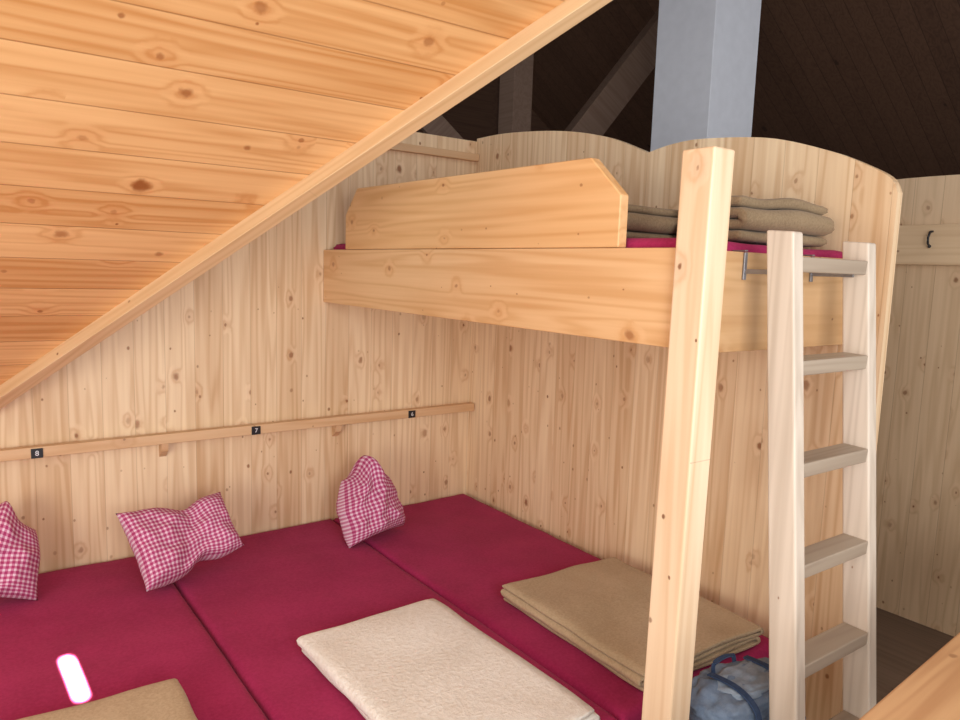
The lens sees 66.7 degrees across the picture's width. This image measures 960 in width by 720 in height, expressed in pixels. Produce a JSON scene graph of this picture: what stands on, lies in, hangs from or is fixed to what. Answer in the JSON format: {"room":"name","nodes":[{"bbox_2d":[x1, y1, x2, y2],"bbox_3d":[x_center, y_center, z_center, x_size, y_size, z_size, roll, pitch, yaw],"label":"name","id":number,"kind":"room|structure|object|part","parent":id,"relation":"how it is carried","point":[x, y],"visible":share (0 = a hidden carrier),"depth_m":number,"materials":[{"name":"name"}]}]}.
{"room":"hut bunk dormitory","nodes":[
{"label":"hut bunk dormitory","id":0,"kind":"room"},
{"bbox_2d":[0,132,476,573],"bbox_3d":[-1.791,0.071,2.905,4.333,2.355,0.032,-3,9,-36],"label":"wall","id":1,"kind":"structure","parent":0,"point":[253,338],"depth_m":3.43,"materials":[{"name":"brown wood"}]},
{"bbox_2d":[0,402,473,461],"bbox_3d":[-1.761,0.396,2.912,4.232,0.111,0.067,-3,9,-36],"label":"shelf rail","id":2,"kind":"object","parent":1,"relation":"attached to","point":[163,440],"visible":1,"depth_m":3.29,"materials":[{"name":"brown wood"}]},
{"bbox_3d":[-1.748,0.368,2.881,0.041,0.038,0.006,-3,9,-36],"label":"number plate","id":3,"kind":"part","parent":2,"relation":"part of","materials":[{"name":"black plastic"}]},
{"bbox_3d":[-1.041,0.327,3.393,0.041,0.038,0.006,-3,9,-36],"label":"number plate","id":4,"kind":"part","parent":2,"relation":"part of","materials":[{"name":"black plastic"}]},
{"bbox_3d":[-0.362,0.288,3.883,0.041,0.038,0.006,-3,9,-36],"label":"number plate","id":5,"kind":"part","parent":2,"relation":"part of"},
{"bbox_2d":[0,0,611,408],"bbox_3d":[-0.197,-0.757,2.254,3.508,2.185,0.072,4,7,14],"label":"trim","id":6,"kind":"structure","parent":1,"relation":"attached to","point":[569,13],"depth_m":2.34,"materials":[{"name":"brown wood"}]},
{"bbox_2d":[389,143,478,161],"bbox_3d":[-0.664,-1.067,3.523,1.612,0.038,0.028,-3,9,-36],"label":"trim","id":7,"kind":"structure","parent":1,"relation":"attached to","point":[402,147],"depth_m":3.82,"materials":[{"name":"brown wood"}]},
{"bbox_2d":[0,0,565,384],"bbox_3d":[-1.015,-0.734,1.692,4.247,2.143,2.668,-3,9,-36],"label":"ceiling","id":8,"kind":"structure","parent":0,"point":[135,135],"depth_m":2.04,"materials":[{"name":"beige wood"}]},
{"bbox_2d":[466,131,902,719],"bbox_3d":[0.617,0.098,3.250,0.032,2.371,2.245,-3,9,-36],"label":"wall","id":9,"kind":"structure","parent":0,"point":[565,430],"depth_m":3.06,"materials":[{"name":"brown wood"}]},
{"bbox_2d":[323,158,842,352],"bbox_3d":[0.230,-0.427,2.948,0.893,0.543,2.145,-3,9,-36],"label":"bunk bed","id":10,"kind":"object","parent":9,"relation":"attached to","point":[542,247],"visible":0.89,"depth_m":2.29,"materials":[{"name":"brown wood"}]},
{"bbox_3d":[0.238,-0.362,2.975,0.844,0.212,2.087,-3,9,-36],"label":"bunk mattress","id":11,"kind":"part","parent":10,"relation":"part of","materials":[{"name":"red fabric"}]},
{"bbox_2d":[626,204,677,237],"bbox_3d":[0.568,-0.463,2.558,0.694,0.111,0.443,-3,9,-36],"label":"folded blanket","id":12,"kind":"object","parent":10,"relation":"on","point":[642,221],"visible":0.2,"depth_m":2.29,"materials":[{"name":"fabric"}]},
{"bbox_2d":[728,195,833,246],"bbox_3d":[0.879,-0.438,2.309,0.457,0.142,0.262,-3,9,-34],"label":"folded blanket","id":13,"kind":"object","parent":10,"relation":"on","point":[750,219],"visible":0.65,"depth_m":2.19,"materials":[{"name":"fabric"}]},
{"bbox_2d":[416,0,959,178],"bbox_3d":[1.187,-2.678,4.705,11.776,7.552,9.088,-3,9,-36],"label":"ceiling","id":14,"kind":"structure","parent":0,"point":[876,83],"depth_m":7.17,"materials":[{"name":"brown wood"}]},
{"bbox_2d":[421,9,658,139],"bbox_3d":[0.245,-1.595,6.137,6.529,4.992,0.772,-1,8,-22],"label":"roof truss","id":15,"kind":"object","parent":14,"relation":"attached to","point":[638,61],"visible":0.02,"depth_m":5.96,"materials":[{"name":"brown wood"}]},
{"bbox_3d":[0.300,-2.524,5.835,0.190,3.072,0.190,-3,9,-36],"label":"king post","id":16,"kind":"part","parent":15,"relation":"part of","materials":[{"name":"brown wood"}]},
{"bbox_2d":[876,607,953,703],"bbox_3d":[1.015,1.096,5.137,11.648,0.051,9.088,-3,9,-36],"label":"floor","id":17,"kind":"structure","parent":0,"point":[903,645],"depth_m":3.36,"materials":[{"name":"brown wood"}]},
{"bbox_2d":[641,146,734,719],"bbox_3d":[0.513,0.467,1.886,0.107,1.969,0.096,-3,9,-36],"label":"wooden post","id":18,"kind":"object","parent":17,"relation":"on","point":[706,172],"visible":1,"depth_m":1.82,"materials":[{"name":"brown wood"}]},
{"bbox_2d":[650,0,761,151],"bbox_3d":[1.634,-1.434,5.455,0.512,4.928,0.512,-3,9,-36],"label":"chimney","id":19,"kind":"object","parent":17,"relation":"on","point":[707,50],"visible":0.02,"depth_m":5.19,"materials":[{"name":"paint"}]},
{"bbox_2d":[689,653,805,719],"bbox_3d":[0.744,1.155,2.117,0.440,0.563,0.249,-3,9,-36],"label":"backpack","id":20,"kind":"object","parent":17,"relation":"on","point":[734,690],"visible":0.7,"depth_m":2.01,"materials":[{"name":"blue fabric"}]},
{"bbox_3d":[0.750,0.948,2.094,0.413,0.123,0.229,-3,9,-36],"label":"lid","id":21,"kind":"part","parent":20,"relation":"part of","materials":[{"name":"fabric"}]},
{"bbox_2d":[733,230,875,719],"bbox_3d":[0.923,0.547,2.074,0.425,1.788,0.369,-3,9,-36],"label":"ladder","id":22,"kind":"object","parent":17,"relation":"on","point":[792,659],"visible":0.97,"depth_m":1.95,"materials":[{"name":"brown wood"}]},
{"bbox_3d":[0.758,-0.234,1.943,0.005,0.013,0.130,-3,9,-36],"label":"hook arm","id":23,"kind":"part","parent":22,"relation":"part of","materials":[{"name":"metal"}]},
{"bbox_3d":[1.030,-0.250,2.139,0.005,0.013,0.130,-3,9,-36],"label":"hook arm","id":24,"kind":"part","parent":22,"relation":"part of","materials":[{"name":"metal"}]},
{"bbox_2d":[859,633,959,719],"bbox_3d":[1.116,1.055,1.658,2.246,0.896,0.120,-4,9,-40],"label":"wooden board","id":25,"kind":"object","parent":17,"relation":"on","point":[932,691],"visible":1,"depth_m":1.38,"materials":[{"name":"brown wood"}]},
{"bbox_3d":[-1.194,1.211,2.195,4.234,0.307,2.071,-3,9,-36],"label":"platform","id":26,"kind":"object","parent":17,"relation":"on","visible":0},
{"bbox_2d":[0,557,267,719],"bbox_3d":[-1.200,1.034,2.187,0.841,0.119,1.997,-3,9,-36],"label":"mattress","id":27,"kind":"object","parent":26,"relation":"on","point":[92,632],"visible":0.88,"depth_m":2.41,"materials":[{"name":"red fabric"}]},
{"bbox_2d":[0,501,39,599],"bbox_3d":[-1.821,0.716,2.651,0.382,0.362,0.256,-2,8,-30],"label":"pillow","id":28,"kind":"object","parent":27,"relation":"on","point":[19,543],"visible":1,"depth_m":2.66,"materials":[{"name":"fabric"}]},
{"bbox_2d":[17,678,197,719],"bbox_3d":[-0.918,1.014,1.653,0.624,0.073,0.781,-3,9,-35],"label":"folded blanket","id":29,"kind":"object","parent":27,"relation":"on","point":[167,699],"visible":1,"depth_m":1.98,"materials":[{"name":"fabric"}]},
{"bbox_2d":[115,492,243,591],"bbox_3d":[-1.211,0.729,2.948,0.281,0.300,0.420,7,9,37],"label":"pillow","id":30,"kind":"object","parent":27,"relation":"on","point":[166,544],"visible":1,"depth_m":2.87,"materials":[{"name":"fabric"}]},
{"bbox_2d":[173,519,616,719],"bbox_3d":[-0.514,0.995,2.682,0.841,0.119,1.997,-3,9,-36],"label":"mattress","id":31,"kind":"object","parent":26,"relation":"on","point":[254,601],"visible":0.58,"depth_m":2.78,"materials":[{"name":"red fabric"}]},
{"bbox_2d":[336,455,404,547],"bbox_3d":[-0.509,0.647,3.448,0.279,0.385,0.343,8,10,42],"label":"pillow","id":32,"kind":"object","parent":31,"relation":"on","point":[368,504],"visible":1,"depth_m":3.36,"materials":[{"name":"fabric"}]},
{"bbox_2d":[296,598,599,719],"bbox_3d":[-0.129,0.970,2.234,0.558,0.067,0.842,-4,9,-37],"label":"blanket","id":33,"kind":"object","parent":31,"relation":"on","point":[421,660],"visible":1,"depth_m":2.22,"materials":[{"name":"beige fabric"}]},
{"bbox_2d":[333,494,768,719],"bbox_3d":[0.160,0.956,3.170,0.812,0.119,1.997,-3,9,-36],"label":"mattress","id":34,"kind":"object","parent":26,"relation":"on","point":[462,548],"visible":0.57,"depth_m":3.16,"materials":[{"name":"red fabric"}]},
{"bbox_2d":[500,557,763,691],"bbox_3d":[0.537,0.931,2.697,0.616,0.072,0.745,-3,9,-34],"label":"folded blanket","id":35,"kind":"object","parent":34,"relation":"on","point":[601,608],"visible":0.76,"depth_m":2.61,"materials":[{"name":"fabric"}]},
{"bbox_2d":[876,175,959,636],"bbox_3d":[2.318,0.244,3.329,0.032,2.168,3.328,-3,9,-36],"label":"wall","id":36,"kind":"structure","parent":0,"point":[918,451],"depth_m":3.54,"materials":[{"name":"brown wood"}]},
{"bbox_2d":[895,224,959,264],"bbox_3d":[2.295,-0.508,3.201,0.084,0.188,3.072,-3,9,-36],"label":"coat rack","id":37,"kind":"object","parent":36,"relation":"attached to","point":[937,244],"visible":0.25,"depth_m":3.45,"materials":[{"name":"brown wood"}]}
]}

